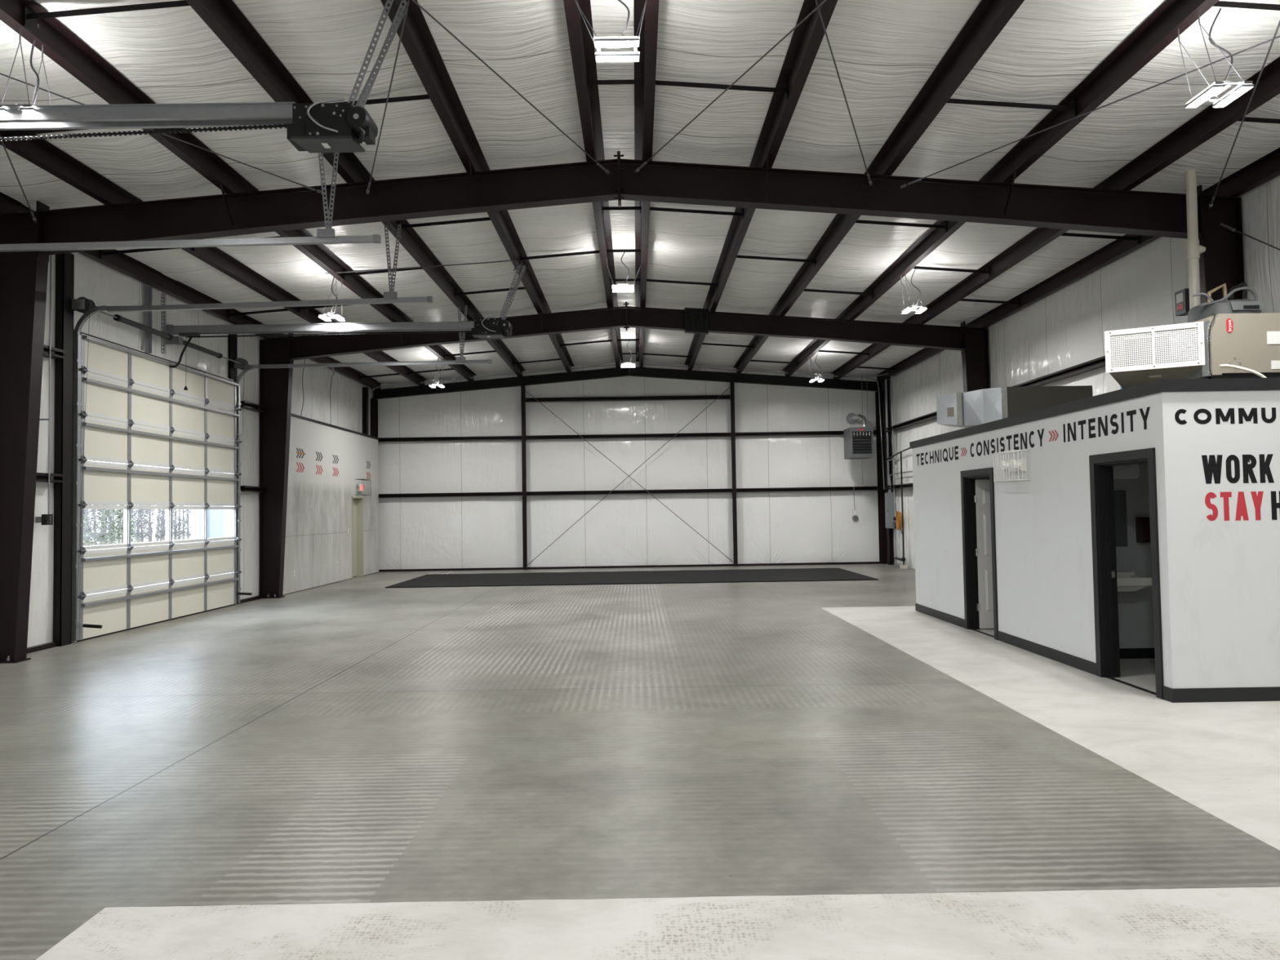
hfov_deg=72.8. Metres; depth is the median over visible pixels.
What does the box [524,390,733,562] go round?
rod
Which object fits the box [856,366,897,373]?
bar
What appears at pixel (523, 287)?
bar
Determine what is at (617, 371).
rafter
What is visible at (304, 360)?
cable
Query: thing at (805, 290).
bar
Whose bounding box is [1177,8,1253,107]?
light
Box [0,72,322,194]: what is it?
rod
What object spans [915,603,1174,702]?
baseboard
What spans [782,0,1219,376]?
roof purlin
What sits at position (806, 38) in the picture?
roof purlin
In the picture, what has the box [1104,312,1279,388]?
handler
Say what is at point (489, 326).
opener
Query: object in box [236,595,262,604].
base angle
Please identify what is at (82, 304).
shaft
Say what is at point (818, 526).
wall
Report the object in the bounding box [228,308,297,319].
bar
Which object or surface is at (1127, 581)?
sink
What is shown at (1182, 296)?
box
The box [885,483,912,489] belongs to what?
wall girt
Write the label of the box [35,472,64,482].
wall girt
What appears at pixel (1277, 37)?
rod
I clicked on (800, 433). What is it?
beam
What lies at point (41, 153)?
roof purlin
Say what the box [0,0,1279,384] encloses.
ceiling
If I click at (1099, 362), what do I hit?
beam
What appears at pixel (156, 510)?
guard
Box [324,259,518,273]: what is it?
cable
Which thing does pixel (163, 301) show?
upright
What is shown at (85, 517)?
evergreen tree
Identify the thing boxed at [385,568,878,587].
floor mat
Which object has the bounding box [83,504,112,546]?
bare tree
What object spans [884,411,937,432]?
beam
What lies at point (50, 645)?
base angle
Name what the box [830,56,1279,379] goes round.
roof purlin
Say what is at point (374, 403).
post
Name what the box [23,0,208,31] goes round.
bar
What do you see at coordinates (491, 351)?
bar
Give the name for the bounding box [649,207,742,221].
bar
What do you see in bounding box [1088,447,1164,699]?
door frame
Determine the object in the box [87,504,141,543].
bare tree
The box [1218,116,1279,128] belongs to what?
bar
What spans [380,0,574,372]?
roof purlin
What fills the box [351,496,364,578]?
door
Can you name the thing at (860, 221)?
bar
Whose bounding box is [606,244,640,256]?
bar
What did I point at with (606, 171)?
rod
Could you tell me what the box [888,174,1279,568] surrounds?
wall
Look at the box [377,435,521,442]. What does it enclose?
beam
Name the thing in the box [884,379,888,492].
conduit
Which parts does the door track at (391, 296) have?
splice plate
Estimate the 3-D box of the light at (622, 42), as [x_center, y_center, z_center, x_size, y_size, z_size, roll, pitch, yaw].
[-0.236,-3.814,7.047,0.601,0.688,0.326,-1,-2,0]
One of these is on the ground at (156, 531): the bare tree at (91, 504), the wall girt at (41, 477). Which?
the bare tree at (91, 504)
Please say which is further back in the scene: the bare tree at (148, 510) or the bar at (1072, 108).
the bare tree at (148, 510)
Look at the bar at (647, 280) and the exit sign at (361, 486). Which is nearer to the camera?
the bar at (647, 280)
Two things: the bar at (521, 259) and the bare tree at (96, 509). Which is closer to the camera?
the bar at (521, 259)
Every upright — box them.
[144,284,152,353]
[160,293,165,354]
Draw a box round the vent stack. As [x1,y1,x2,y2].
[1185,169,1205,310]
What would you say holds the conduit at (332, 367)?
attached to the wall at (95, 281)
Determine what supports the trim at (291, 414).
attached to the wall at (95, 281)
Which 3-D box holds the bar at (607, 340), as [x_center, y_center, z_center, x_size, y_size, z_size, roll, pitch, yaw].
[-1.325,-3.501,22.131,1.444,0.281,0.080,-1,-2,0]
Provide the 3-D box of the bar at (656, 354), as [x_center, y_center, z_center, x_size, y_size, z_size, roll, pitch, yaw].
[0.717,-3.463,24.089,1.444,0.281,0.080,-1,-2,0]
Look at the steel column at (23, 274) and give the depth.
10.55 m
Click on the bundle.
(690, 327)
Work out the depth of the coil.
24.16 m
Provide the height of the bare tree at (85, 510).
4.330 m
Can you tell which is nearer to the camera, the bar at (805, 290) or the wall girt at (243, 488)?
the bar at (805, 290)
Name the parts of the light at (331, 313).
power cord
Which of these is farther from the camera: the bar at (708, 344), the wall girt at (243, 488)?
the bar at (708, 344)
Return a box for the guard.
[151,505,157,542]
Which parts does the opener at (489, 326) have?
door arm, pull cord, rail, drive chain, motor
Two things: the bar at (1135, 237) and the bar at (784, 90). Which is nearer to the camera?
the bar at (784, 90)
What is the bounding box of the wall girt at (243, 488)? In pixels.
[240,485,266,492]
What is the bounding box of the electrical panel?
[884,492,893,528]
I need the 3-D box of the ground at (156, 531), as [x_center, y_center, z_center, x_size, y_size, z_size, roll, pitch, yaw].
[-74.146,4.445,39.573,131.950,0.300,140.000,-1,-2,0]
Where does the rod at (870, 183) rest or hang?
attached to the rafter at (1157, 214)
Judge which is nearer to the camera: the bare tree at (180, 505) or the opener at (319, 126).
the opener at (319, 126)
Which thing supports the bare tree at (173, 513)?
on the ground at (156, 531)
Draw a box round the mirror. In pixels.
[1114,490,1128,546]
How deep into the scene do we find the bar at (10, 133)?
8.76 m
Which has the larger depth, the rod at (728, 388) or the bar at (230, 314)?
the rod at (728, 388)
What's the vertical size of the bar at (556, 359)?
0.281 m
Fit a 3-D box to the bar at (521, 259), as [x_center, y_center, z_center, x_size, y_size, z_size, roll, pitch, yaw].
[-1.295,-3.767,14.536,1.444,0.281,0.080,-1,-2,0]
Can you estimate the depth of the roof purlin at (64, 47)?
8.59 m
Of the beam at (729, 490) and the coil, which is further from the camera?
the beam at (729, 490)
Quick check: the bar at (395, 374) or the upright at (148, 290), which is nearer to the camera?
the upright at (148, 290)
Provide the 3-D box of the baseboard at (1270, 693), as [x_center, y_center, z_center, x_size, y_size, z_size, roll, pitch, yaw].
[5.940,1.807,7.368,2.830,0.117,0.014,-1,-2,0]
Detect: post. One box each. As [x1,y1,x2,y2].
[191,470,204,577]
[362,386,368,435]
[370,398,377,437]
[520,385,527,569]
[729,382,737,566]
[875,390,887,564]
[883,379,893,564]
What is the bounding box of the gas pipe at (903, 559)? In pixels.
[885,447,909,568]
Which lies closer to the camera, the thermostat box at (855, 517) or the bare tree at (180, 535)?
the thermostat box at (855, 517)
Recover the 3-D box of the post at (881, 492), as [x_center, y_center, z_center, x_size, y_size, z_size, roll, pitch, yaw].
[7.192,-0.085,25.873,0.170,5.151,0.250,-1,-2,0]
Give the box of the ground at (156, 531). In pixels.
[89,531,191,594]
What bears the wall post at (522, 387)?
on the floor
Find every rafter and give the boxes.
[35,151,619,262]
[288,302,626,364]
[373,367,629,399]
[618,151,1204,242]
[626,302,965,354]
[629,366,883,391]
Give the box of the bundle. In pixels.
[684,307,709,334]
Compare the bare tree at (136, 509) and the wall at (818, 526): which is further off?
the bare tree at (136, 509)
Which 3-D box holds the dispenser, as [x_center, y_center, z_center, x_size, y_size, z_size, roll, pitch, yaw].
[5.526,0.555,9.459,0.170,0.298,0.130,-1,-2,0]
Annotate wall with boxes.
[26,252,373,647]
[206,471,223,575]
[283,416,378,594]
[373,361,888,569]
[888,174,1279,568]
[911,391,1190,688]
[976,462,1154,648]
[1174,390,1279,688]
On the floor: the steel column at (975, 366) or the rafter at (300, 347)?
the steel column at (975, 366)
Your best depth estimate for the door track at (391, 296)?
12.09 m
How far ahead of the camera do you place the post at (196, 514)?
18.88 m
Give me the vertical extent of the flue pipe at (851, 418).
0.577 m
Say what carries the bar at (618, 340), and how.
attached to the roof purlin at (581, 43)
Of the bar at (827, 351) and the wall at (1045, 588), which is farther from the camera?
the bar at (827, 351)
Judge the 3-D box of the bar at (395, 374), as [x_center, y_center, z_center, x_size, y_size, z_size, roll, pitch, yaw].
[-7.115,-2.897,24.038,1.304,0.270,0.080,-1,-2,0]
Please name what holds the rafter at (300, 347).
on the steel column at (275, 384)
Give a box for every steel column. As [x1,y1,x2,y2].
[0,211,48,663]
[259,337,293,598]
[961,327,989,392]
[1199,195,1244,303]
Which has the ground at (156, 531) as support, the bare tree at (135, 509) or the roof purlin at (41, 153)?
the bare tree at (135, 509)
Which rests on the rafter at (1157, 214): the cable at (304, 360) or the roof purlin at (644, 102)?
the roof purlin at (644, 102)
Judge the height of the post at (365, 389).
1.410 m
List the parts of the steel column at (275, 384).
plate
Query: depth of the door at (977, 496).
11.91 m
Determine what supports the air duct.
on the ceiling
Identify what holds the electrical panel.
attached to the post at (890, 531)
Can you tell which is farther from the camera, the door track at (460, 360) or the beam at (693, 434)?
the beam at (693, 434)
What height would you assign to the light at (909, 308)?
0.755 m
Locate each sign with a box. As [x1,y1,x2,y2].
[357,479,371,495]
[992,449,1031,482]
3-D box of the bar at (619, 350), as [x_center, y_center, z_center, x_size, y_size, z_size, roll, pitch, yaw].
[-0.309,-3.505,24.086,0.566,0.171,0.080,-1,-2,0]
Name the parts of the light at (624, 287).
power cord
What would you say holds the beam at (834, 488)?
attached to the wall at (818, 526)
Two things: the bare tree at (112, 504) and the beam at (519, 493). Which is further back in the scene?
the bare tree at (112, 504)
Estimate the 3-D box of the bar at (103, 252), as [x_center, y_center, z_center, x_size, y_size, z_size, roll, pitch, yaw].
[-7.069,-3.303,12.455,1.304,0.270,0.080,-1,-2,0]
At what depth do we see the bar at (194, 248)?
12.44 m
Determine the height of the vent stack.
3.271 m
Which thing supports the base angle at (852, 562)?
on the floor
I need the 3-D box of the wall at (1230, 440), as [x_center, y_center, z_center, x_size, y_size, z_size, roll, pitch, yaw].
[5.971,0.529,7.494,2.728,2.680,0.152,-1,-2,0]
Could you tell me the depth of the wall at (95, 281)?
14.83 m
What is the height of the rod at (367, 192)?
0.237 m
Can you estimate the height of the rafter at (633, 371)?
0.846 m
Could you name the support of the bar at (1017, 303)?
attached to the roof purlin at (1204, 126)
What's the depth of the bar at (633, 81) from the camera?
8.80 m
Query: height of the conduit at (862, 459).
1.490 m
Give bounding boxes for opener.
[0,0,407,152]
[165,264,526,390]
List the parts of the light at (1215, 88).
power cord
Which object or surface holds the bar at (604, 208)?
attached to the roof purlin at (581, 43)
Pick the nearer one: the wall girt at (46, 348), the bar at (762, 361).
the wall girt at (46, 348)
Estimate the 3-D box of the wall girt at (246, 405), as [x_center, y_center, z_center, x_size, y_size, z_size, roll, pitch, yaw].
[-7.874,-1.484,17.596,0.190,0.110,1.030,-1,-2,0]
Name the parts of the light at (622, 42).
power cord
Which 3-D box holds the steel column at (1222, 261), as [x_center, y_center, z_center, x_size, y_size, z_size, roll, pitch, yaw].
[7.141,-0.764,10.612,0.494,5.444,0.260,-1,-2,0]
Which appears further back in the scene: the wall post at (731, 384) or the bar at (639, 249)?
the wall post at (731, 384)
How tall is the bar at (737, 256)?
0.281 m
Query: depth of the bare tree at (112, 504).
49.55 m
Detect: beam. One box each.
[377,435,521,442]
[378,491,522,497]
[524,395,730,402]
[524,432,731,439]
[525,488,733,495]
[735,430,877,436]
[736,486,879,492]
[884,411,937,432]
[1011,355,1105,386]
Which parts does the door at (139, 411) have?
lift handle, edge rail, edge rail, edge rail, edge rail, edge rail, edge rail, lift handle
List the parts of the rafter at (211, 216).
plate, plate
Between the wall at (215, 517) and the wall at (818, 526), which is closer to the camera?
the wall at (215, 517)
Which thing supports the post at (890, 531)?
on the floor
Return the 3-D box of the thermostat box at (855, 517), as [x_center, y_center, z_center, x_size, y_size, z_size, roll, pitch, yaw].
[6.420,1.067,25.819,0.200,0.330,0.230,-1,-2,0]
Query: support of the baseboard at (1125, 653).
attached to the wall at (1135, 612)
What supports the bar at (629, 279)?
attached to the roof purlin at (581, 43)
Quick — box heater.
[843,373,873,459]
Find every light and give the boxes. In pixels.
[0,23,52,130]
[318,277,345,321]
[428,357,445,387]
[574,0,646,62]
[606,252,641,292]
[617,341,639,367]
[808,352,824,382]
[900,268,927,314]
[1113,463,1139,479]
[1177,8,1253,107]
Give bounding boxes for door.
[76,332,252,641]
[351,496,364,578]
[960,466,998,639]
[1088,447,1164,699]
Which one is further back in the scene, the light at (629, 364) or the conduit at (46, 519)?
the light at (629, 364)
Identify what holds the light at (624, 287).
hanging from the roof purlin at (581, 43)
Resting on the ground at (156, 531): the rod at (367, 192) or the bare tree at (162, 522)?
the bare tree at (162, 522)
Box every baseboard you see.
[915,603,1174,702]
[1119,648,1155,658]
[1173,686,1279,702]
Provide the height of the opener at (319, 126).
1.262 m
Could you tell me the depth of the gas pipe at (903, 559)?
23.75 m
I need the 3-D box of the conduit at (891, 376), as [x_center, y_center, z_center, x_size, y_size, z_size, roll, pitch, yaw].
[7.214,-0.292,24.674,0.044,5.440,0.044,-1,-2,0]
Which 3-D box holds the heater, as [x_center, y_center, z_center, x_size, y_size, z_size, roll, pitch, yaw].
[6.254,-1.835,24.925,0.630,2.431,0.858,-1,-2,0]
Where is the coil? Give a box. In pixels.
[895,511,902,533]
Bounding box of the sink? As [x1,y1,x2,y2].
[1116,571,1151,591]
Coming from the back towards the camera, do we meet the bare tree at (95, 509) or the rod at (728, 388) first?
the bare tree at (95, 509)
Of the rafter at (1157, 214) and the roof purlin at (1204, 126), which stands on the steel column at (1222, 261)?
the rafter at (1157, 214)
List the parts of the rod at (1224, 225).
rod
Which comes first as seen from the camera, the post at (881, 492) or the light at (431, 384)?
the light at (431, 384)
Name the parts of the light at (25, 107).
power cord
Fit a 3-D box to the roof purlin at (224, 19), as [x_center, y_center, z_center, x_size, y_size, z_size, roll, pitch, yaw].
[-3.451,-3.849,6.860,0.210,0.200,38.430,-1,-2,0]
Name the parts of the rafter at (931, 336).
plate, plate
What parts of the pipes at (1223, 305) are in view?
tank, label plate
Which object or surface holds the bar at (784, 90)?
attached to the roof purlin at (644, 102)
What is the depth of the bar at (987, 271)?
14.53 m
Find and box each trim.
[290,413,378,439]
[909,377,1279,448]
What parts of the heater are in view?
hanger rod, hanger rod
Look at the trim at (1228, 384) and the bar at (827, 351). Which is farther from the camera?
the bar at (827, 351)
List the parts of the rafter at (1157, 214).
plate, plate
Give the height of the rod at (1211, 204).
0.307 m
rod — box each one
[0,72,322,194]
[0,135,35,222]
[365,0,409,194]
[412,0,609,173]
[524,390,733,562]
[526,387,729,565]
[634,0,826,173]
[814,0,872,185]
[900,35,1279,188]
[1208,20,1279,208]
[1219,222,1279,250]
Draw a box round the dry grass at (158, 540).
[84,535,186,550]
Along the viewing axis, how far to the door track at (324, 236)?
9.33 m
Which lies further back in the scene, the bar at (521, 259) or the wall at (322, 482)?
the wall at (322, 482)
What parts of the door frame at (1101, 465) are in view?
strike plate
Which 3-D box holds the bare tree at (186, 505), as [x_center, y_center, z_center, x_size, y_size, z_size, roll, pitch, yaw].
[-29.082,2.039,56.296,3.019,4.366,2.382,0,-2,-25]
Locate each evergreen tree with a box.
[83,514,93,546]
[90,504,123,548]
[106,509,142,544]
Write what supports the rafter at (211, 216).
on the steel column at (23, 274)
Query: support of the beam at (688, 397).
attached to the wall at (818, 526)
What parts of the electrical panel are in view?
door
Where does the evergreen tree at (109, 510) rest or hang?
on the ground at (156, 531)
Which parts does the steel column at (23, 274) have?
plate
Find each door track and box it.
[0,152,381,252]
[71,224,433,640]
[234,305,492,603]
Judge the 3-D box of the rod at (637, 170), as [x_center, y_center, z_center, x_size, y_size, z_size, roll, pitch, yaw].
[1.504,-3.834,6.869,0.040,0.286,8.244,0,-2,-22]
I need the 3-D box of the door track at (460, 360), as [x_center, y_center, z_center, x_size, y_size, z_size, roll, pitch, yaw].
[-5.408,-0.516,16.947,5.085,5.785,0.170,-1,-2,0]
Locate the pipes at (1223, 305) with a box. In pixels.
[1187,281,1265,323]
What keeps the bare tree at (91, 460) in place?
on the ground at (156, 531)
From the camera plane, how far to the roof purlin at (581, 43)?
9.46 m
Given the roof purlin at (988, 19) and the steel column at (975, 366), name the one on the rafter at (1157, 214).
the roof purlin at (988, 19)
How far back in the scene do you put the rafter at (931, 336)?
18.33 m
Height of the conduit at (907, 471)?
0.537 m
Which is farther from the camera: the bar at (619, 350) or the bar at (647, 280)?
the bar at (619, 350)
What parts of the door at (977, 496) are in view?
panel, panel, panel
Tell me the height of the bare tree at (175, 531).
4.189 m
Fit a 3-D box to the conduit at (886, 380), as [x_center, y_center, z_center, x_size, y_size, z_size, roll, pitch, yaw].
[7.197,-1.284,25.179,0.034,3.302,0.103,-1,-2,0]
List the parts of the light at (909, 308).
power cord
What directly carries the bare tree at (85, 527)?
on the ground at (156, 531)
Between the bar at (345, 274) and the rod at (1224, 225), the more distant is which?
the bar at (345, 274)
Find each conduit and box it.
[35,254,53,524]
[329,367,334,424]
[372,361,884,488]
[845,373,888,377]
[853,458,862,510]
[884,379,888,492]
[885,379,890,492]
[888,471,912,492]
[890,376,897,565]
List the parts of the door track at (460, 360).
splice plate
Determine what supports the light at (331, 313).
hanging from the roof purlin at (64, 47)
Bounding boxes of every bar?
[7,128,88,144]
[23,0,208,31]
[100,247,192,260]
[193,235,282,252]
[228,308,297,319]
[298,304,375,313]
[299,94,441,106]
[343,266,431,279]
[359,373,399,380]
[398,217,498,233]
[407,368,453,376]
[444,350,496,359]
[455,286,531,299]
[513,358,560,366]
[519,250,604,264]
[560,339,612,348]
[587,71,643,93]
[602,201,641,215]
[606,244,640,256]
[610,275,639,284]
[617,336,639,343]
[618,350,639,355]
[640,352,692,358]
[646,80,787,101]
[646,279,717,288]
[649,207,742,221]
[702,342,754,350]
[729,255,815,266]
[750,360,797,366]
[803,288,872,298]
[812,350,868,357]
[846,219,946,233]
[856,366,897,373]
[903,266,990,277]
[933,98,1075,118]
[951,298,1019,308]
[1048,232,1138,245]
[1191,0,1279,16]
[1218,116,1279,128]
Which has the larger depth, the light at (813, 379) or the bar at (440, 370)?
the bar at (440, 370)
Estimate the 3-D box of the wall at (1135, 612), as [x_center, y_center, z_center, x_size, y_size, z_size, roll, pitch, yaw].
[5.795,0.697,10.800,2.295,2.580,6.450,-1,-2,0]
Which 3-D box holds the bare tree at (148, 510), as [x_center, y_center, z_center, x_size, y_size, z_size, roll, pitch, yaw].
[-31.097,1.792,53.726,2.377,4.745,2.752,-1,-2,-4]
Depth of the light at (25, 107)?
6.95 m
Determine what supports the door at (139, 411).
in the wall at (95, 281)
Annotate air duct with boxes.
[936,385,1093,427]
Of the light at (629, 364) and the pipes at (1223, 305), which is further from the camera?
the light at (629, 364)
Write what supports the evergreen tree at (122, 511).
on the ground at (156, 531)
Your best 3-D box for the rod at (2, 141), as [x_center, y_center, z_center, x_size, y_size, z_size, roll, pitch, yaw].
[-5.360,-3.467,6.828,0.040,0.295,8.663,0,-2,-28]
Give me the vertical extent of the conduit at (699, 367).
3.870 m
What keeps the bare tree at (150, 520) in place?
on the ground at (156, 531)
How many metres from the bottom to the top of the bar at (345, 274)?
0.282 m
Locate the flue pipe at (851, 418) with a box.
[846,413,866,426]
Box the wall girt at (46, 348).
[43,344,65,359]
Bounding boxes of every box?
[852,510,858,521]
[892,516,896,528]
[1174,288,1189,315]
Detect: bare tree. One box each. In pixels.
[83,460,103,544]
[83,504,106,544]
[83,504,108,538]
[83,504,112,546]
[83,504,115,546]
[83,504,122,546]
[84,509,120,545]
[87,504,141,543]
[89,509,115,545]
[92,504,134,543]
[102,509,151,543]
[115,509,149,535]
[130,505,161,541]
[130,505,183,540]
[130,509,149,539]
[131,510,152,542]
[132,505,161,541]
[134,509,160,542]
[137,505,187,545]
[146,505,191,540]
[148,505,191,538]
[152,505,191,540]
[173,505,191,538]
[178,505,191,537]
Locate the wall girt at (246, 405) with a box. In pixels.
[240,400,266,412]
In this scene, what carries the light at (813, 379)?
hanging from the roof purlin at (1160, 29)
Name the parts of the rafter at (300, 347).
plate, plate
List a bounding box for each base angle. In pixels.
[26,642,55,653]
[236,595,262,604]
[378,561,879,571]
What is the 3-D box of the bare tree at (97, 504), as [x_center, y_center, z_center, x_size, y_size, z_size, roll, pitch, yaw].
[-28.971,1.579,45.184,3.152,4.514,2.484,0,-2,-17]
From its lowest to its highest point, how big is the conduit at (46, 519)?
3.720 m
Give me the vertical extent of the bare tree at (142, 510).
3.776 m
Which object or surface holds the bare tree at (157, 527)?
on the ground at (156, 531)
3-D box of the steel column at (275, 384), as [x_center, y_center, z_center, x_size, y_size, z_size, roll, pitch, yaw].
[-7.624,-0.270,18.190,0.647,5.448,0.260,-1,-2,0]
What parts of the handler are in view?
grille frame, panel, support rail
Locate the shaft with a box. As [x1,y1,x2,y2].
[71,297,248,634]
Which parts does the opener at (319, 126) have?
drive chain, rail, motor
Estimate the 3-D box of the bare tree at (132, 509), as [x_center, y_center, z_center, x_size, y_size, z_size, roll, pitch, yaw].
[-29.577,1.718,50.205,2.724,4.608,2.520,-3,-3,39]
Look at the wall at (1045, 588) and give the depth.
9.47 m
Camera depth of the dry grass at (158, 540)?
34.48 m
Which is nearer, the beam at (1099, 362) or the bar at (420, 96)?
the bar at (420, 96)
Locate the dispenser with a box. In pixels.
[1135,516,1150,544]
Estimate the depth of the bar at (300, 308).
16.32 m
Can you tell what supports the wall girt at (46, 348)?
attached to the wall at (95, 281)
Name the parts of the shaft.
bearing plate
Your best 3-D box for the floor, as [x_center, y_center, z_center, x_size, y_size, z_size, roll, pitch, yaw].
[-0.174,1.998,6.684,15.550,0.120,38.700,-1,-2,0]
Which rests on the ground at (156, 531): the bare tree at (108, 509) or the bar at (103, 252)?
the bare tree at (108, 509)
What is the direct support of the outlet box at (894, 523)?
attached to the wall at (1065, 328)
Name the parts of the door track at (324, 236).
splice plate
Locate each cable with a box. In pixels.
[300,360,305,416]
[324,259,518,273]
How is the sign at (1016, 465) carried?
attached to the wall at (1045, 588)
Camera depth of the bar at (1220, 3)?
6.96 m
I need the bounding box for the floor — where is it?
[0,563,1279,959]
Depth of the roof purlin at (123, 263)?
14.27 m

